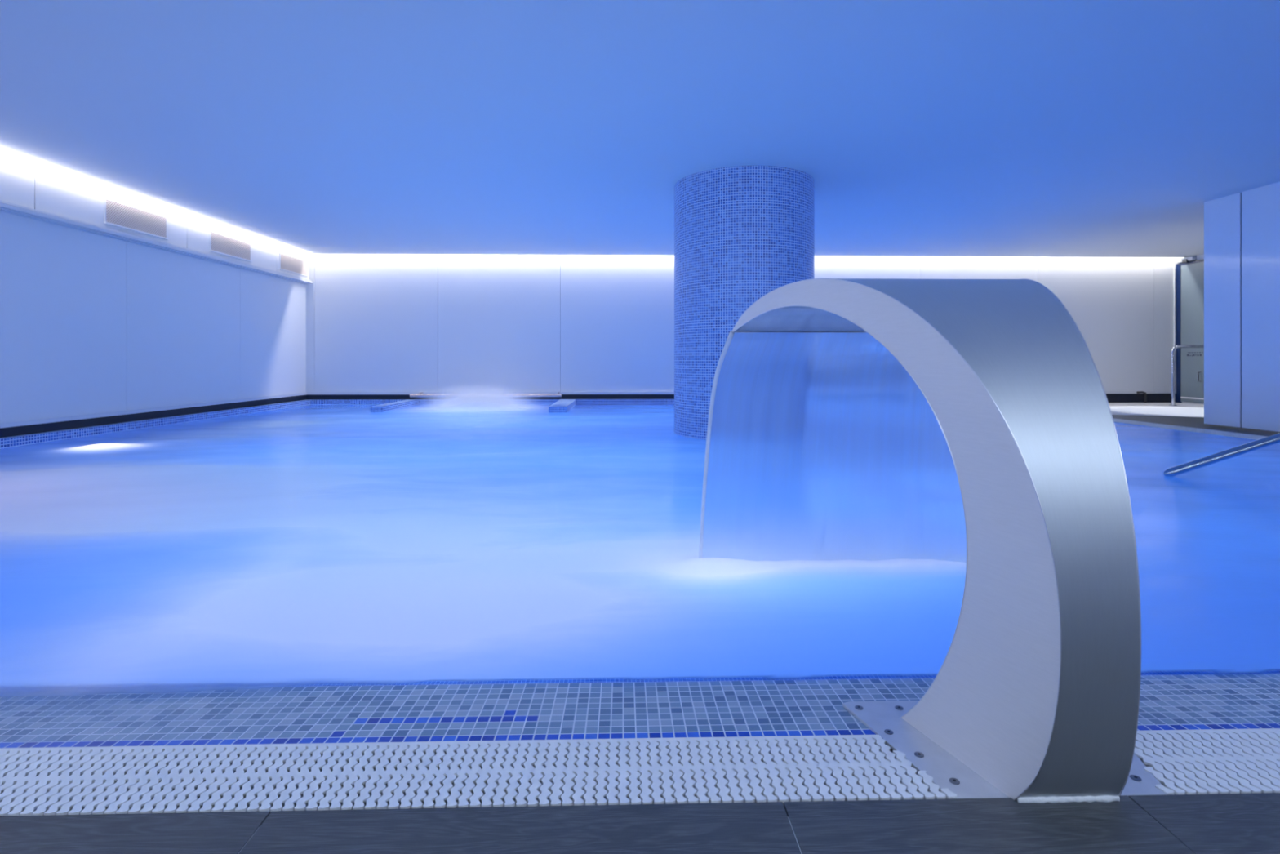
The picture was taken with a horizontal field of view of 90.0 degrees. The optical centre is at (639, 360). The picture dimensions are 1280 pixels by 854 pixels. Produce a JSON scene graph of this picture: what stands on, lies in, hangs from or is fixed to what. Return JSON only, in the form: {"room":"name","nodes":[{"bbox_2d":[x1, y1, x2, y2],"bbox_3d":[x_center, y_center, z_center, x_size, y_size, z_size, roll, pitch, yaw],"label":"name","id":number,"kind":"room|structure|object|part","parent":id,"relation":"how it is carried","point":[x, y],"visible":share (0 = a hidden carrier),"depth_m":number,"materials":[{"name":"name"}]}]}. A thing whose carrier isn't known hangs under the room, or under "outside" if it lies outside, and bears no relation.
{"room":"indoor spa pool","nodes":[
{"label":"indoor spa pool","id":0,"kind":"room"},
{"bbox_2d":[0,211,306,422],"bbox_3d":[-5.091,-0.630,4.548,0.080,2.620,10.960,0,0,-2],"label":"wall","id":1,"kind":"structure","parent":0,"point":[91,323],"depth_m":6.36,"materials":[{"name":"white paint"}]},
{"bbox_2d":[103,197,168,239],"bbox_3d":[-5.029,-1.404,6.415,0.023,0.244,0.825,0,0,-2],"label":"air vent","id":2,"kind":"object","parent":1,"relation":"attached to","point":[117,214],"visible":1,"depth_m":6.37,"materials":[{"name":"white metal"}]},
{"bbox_2d":[0,151,309,279],"bbox_3d":[-5.004,-1.435,3.918,0.060,0.381,12.044,0,0,-2],"label":"trim","id":3,"kind":"structure","parent":1,"relation":"attached to","point":[20,184],"depth_m":5.87,"materials":[{"name":"white paint"}]},
{"bbox_2d":[0,155,309,257],"bbox_3d":[-4.958,-1.572,4.449,0.059,0.012,10.715,0,0,-2],"label":"led strip","id":4,"kind":"object","parent":1,"relation":"attached to","point":[1,157],"visible":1,"depth_m":6.25,"materials":[{"name":"white plastic"}]},
{"bbox_2d":[0,200,312,284],"bbox_3d":[-4.997,-1.211,4.505,0.106,0.062,10.868,0,0,-2],"label":"trim","id":5,"kind":"structure","parent":1,"relation":"attached to","point":[5,206],"depth_m":6.29,"materials":[{"name":"silver metal"}]},
{"bbox_2d":[209,230,252,262],"bbox_3d":[-5.069,-1.404,7.950,0.023,0.244,0.829,0,0,-2],"label":"air vent","id":6,"kind":"object","parent":1,"relation":"attached to","point":[220,243],"visible":1,"depth_m":7.91,"materials":[{"name":"white metal"}]},
{"bbox_2d":[279,252,308,276],"bbox_3d":[-5.109,-1.404,9.462,0.023,0.244,0.789,0,0,-2],"label":"air vent","id":7,"kind":"object","parent":1,"relation":"attached to","point":[287,263],"visible":1,"depth_m":9.43,"materials":[{"name":"white metal"}]},
{"bbox_2d":[0,728,1279,809],"bbox_3d":[0.267,0.781,1.160,10.215,0.198,0.007,0,0,-2],"label":"trim","id":8,"kind":"structure","parent":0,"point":[692,778],"depth_m":1.15,"materials":[{"name":"white tile"}]},
{"bbox_2d":[0,0,1279,257],"bbox_3d":[1.872,-1.645,4.621,13.844,0.030,10.740,0,0,-2],"label":"ceiling","id":9,"kind":"structure","parent":0,"point":[997,128],"depth_m":4.29,"materials":[{"name":"white paint"}]},
{"bbox_2d":[0,792,1279,853],"bbox_3d":[0.554,0.695,-0.706,10.930,0.030,3.400,0,0,-2],"label":"deck","id":10,"kind":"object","parent":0,"point":[1214,823],"visible":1,"depth_m":0.93,"materials":[{"name":"grey tile"}]},
{"bbox_2d":[731,278,1169,803],"bbox_3d":[0.649,0.249,1.403,0.736,0.880,0.970,0,0,-2],"label":"fountain","id":11,"kind":"object","parent":10,"relation":"on","point":[1033,697],"visible":1,"depth_m":1.02,"materials":[{"name":"silver metal"}]},
{"bbox_2d":[306,253,1177,393],"bbox_3d":[1.736,-0.630,10.169,14.024,2.620,0.080,0,0,-2],"label":"wall","id":12,"kind":"structure","parent":0,"point":[375,322],"depth_m":10.05,"materials":[{"name":"white paint"}]},
{"bbox_2d":[0,391,1155,428],"bbox_3d":[1.678,0.516,4.686,13.460,0.037,10.880,0,0,-2],"label":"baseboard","id":13,"kind":"structure","parent":12,"relation":"attached to","point":[6,424],"depth_m":8.42,"materials":[{"name":"black metal"}]},
{"bbox_2d":[0,393,1176,437],"bbox_3d":[1.870,0.608,4.691,13.844,0.145,10.880,0,0,-2],"label":"baseboard","id":14,"kind":"structure","parent":12,"relation":"attached to","point":[1112,397],"depth_m":9.10,"materials":[{"name":"black"}]},
{"bbox_2d":[1173,262,1175,346],"bbox_3d":[8.594,-0.695,10.290,0.022,1.750,0.022,0,0,-2],"label":"conduit","id":15,"kind":"object","parent":12,"relation":"attached to","point":[1174,262],"visible":0.65,"depth_m":10.28,"materials":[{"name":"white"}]},
{"bbox_2d":[249,422,1279,791],"bbox_3d":[0.150,1.306,5.694,10.222,1.249,8.603,0,0,-2],"label":"tile strip","id":16,"kind":"object","parent":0,"point":[1271,671],"depth_m":3.88,"materials":[{"name":"tile"}]},
{"bbox_2d":[0,399,312,448],"bbox_3d":[-5.005,1.271,5.474,0.095,1.318,8.907,0,0,-2],"label":"curb","id":17,"kind":"object","parent":16,"relation":"attached to","point":[20,440],"visible":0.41,"depth_m":6.28,"materials":[{"name":"blue tile"}]},
{"bbox_2d":[369,399,418,412],"bbox_3d":[-3.486,1.269,9.156,0.160,1.322,1.489,0,0,-2],"label":"tiled wall","id":18,"kind":"structure","parent":16,"relation":"on","point":[409,402],"depth_m":8.90,"materials":[{"name":"blue tile"}]},
{"bbox_2d":[311,399,674,404],"bbox_3d":[0.032,1.271,10.028,10.211,1.318,0.067,0,0,-2],"label":"curb","id":19,"kind":"object","parent":16,"relation":"attached to","point":[314,402],"visible":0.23,"depth_m":9.94,"materials":[{"name":"blue tile"}]},
{"bbox_2d":[548,399,576,412],"bbox_3d":[-1.095,1.269,9.169,0.240,1.322,1.589,0,0,-2],"label":"tiled wall","id":20,"kind":"structure","parent":16,"relation":"on","point":[562,405],"depth_m":8.61,"materials":[{"name":"blue tile"}]},
{"bbox_2d":[0,401,1279,693],"bbox_3d":[0.150,0.638,5.577,10.211,0.104,8.828,0,0,-2],"label":"pool water","id":21,"kind":"object","parent":16,"relation":"in","point":[472,540],"visible":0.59,"depth_m":2.13,"materials":[{"name":"blue liquid"}]},
{"bbox_2d":[698,331,966,562],"bbox_3d":[0.654,0.299,2.015,0.911,0.769,0.271,0,0,-2],"label":"sheet","id":22,"kind":"object","parent":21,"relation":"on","point":[820,446],"visible":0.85,"depth_m":2.08,"materials":[{"name":"liquid"}]},
{"bbox_2d":[0,673,1279,747],"bbox_3d":[0.258,0.691,1.278,10.229,0.012,0.229,0,0,-2],"label":"mosaic tile border","id":23,"kind":"object","parent":16,"relation":"attached to","point":[811,707],"visible":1,"depth_m":1.26,"materials":[{"name":"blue tile"}]},
{"bbox_2d":[674,165,814,439],"bbox_3d":[0.968,0.150,6.007,1.290,3.560,1.290,0,0,-2],"label":"tiled column","id":24,"kind":"structure","parent":16,"relation":"on","point":[743,233],"depth_m":5.47,"materials":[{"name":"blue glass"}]},
{"bbox_2d":[1108,402,1204,417],"bbox_3d":[7.113,0.705,8.504,3.162,0.051,3.530,0,0,-2],"label":"floor","id":25,"kind":"structure","parent":0,"point":[1159,409],"depth_m":8.82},
{"bbox_2d":[1136,391,1146,402],"bbox_3d":[8.010,0.587,10.213,0.152,0.186,0.032,0,0,-2],"label":"drain pipe","id":26,"kind":"object","parent":25,"relation":"on","point":[1137,392],"visible":1,"depth_m":10.20,"materials":[{"name":"black"}]},
{"bbox_2d":[1168,344,1204,405],"bbox_3d":[8.284,0.224,9.570,0.744,0.912,0.100,0,0,-2],"label":"handrail","id":27,"kind":"object","parent":25,"relation":"on","point":[1174,348],"visible":0.96,"depth_m":9.54,"materials":[{"name":"silver metal"}]},
{"bbox_2d":[1177,253,1204,404],"bbox_3d":[8.776,-0.630,7.312,0.100,2.620,6.160,0,0,-2],"label":"wall","id":28,"kind":"structure","parent":0,"point":[1198,256],"depth_m":9.93,"materials":[{"name":"white"}]},
{"bbox_2d":[1174,256,1204,403],"bbox_3d":[8.618,-0.468,9.687,0.089,2.295,1.196,0,0,-2],"label":"door","id":29,"kind":"structure","parent":28,"relation":"in","point":[1189,275],"depth_m":10.05,"materials":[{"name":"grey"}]},
{"bbox_3d":[8.581,-1.558,10.068,0.035,0.047,0.080,0,0,-2],"label":"closer arm","id":30,"kind":"part","parent":29,"relation":"part of","materials":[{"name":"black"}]},
{"bbox_3d":[8.643,0.594,9.672,0.002,0.023,1.085,0,0,-2],"label":"kick rail","id":31,"kind":"part","parent":29,"relation":"part of","materials":[{"name":"silver metal"}]},
{"bbox_3d":[8.615,0.255,9.859,0.052,0.168,0.020,0,0,-2],"label":"handle","id":32,"kind":"part","parent":29,"relation":"part of","materials":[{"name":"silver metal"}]},
{"bbox_2d":[1111,414,1279,436],"bbox_3d":[7.213,0.705,4.683,3.162,0.050,7.015,0,0,-2],"label":"floor","id":33,"kind":"structure","parent":0,"point":[1193,422],"depth_m":6.89,"materials":[{"name":"grey tile"}]},
{"bbox_2d":[1163,432,1279,476],"bbox_3d":[4.457,0.288,3.818,2.719,0.804,0.110,0,0,-2],"label":"pool handrail","id":34,"kind":"object","parent":33,"relation":"on","point":[1270,440],"visible":1,"depth_m":3.77,"materials":[{"name":"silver metal"}]},
{"bbox_2d":[1204,182,1279,431],"bbox_3d":[5.969,-0.487,2.987,0.090,2.285,7.260,0,0,-2],"label":"wall","id":35,"kind":"structure","parent":0,"point":[1242,230],"depth_m":6.23,"materials":[{"name":"white paint"}]},
{"bbox_3d":[0.270,0.771,1.062,10.215,0.138,0.189,0,0,-2],"label":"gutter","id":36,"kind":"object","parent":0,"visible":0},
{"bbox_2d":[0,735,957,815],"bbox_3d":[-1.864,0.691,1.018,4.717,0.022,0.164,0,0,-2],"label":"overflow grating","id":37,"kind":"object","parent":36,"relation":"on","point":[98,780],"visible":0.99,"depth_m":1.05,"materials":[{"name":"white plastic"}]},
{"bbox_2d":[1133,728,1279,794],"bbox_3d":[3.081,0.691,1.147,4.520,0.022,0.164,0,0,-2],"label":"overflow grating","id":38,"kind":"object","parent":36,"relation":"on","point":[1204,762],"visible":0.97,"depth_m":1.09,"materials":[{"name":"white plastic"}]},
{"bbox_3d":[5.434,0.762,5.664,0.341,0.156,9.060,0,0,-2],"label":"channel","id":39,"kind":"object","parent":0,"visible":0},
{"bbox_2d":[1112,417,1266,439],"bbox_3d":[5.435,0.691,5.622,0.330,0.022,8.978,0,0,-2],"label":"overflow grating","id":40,"kind":"object","parent":39,"relation":"on","point":[1119,420],"visible":0.31,"depth_m":6.25,"materials":[{"name":"white plastic"}]}
]}

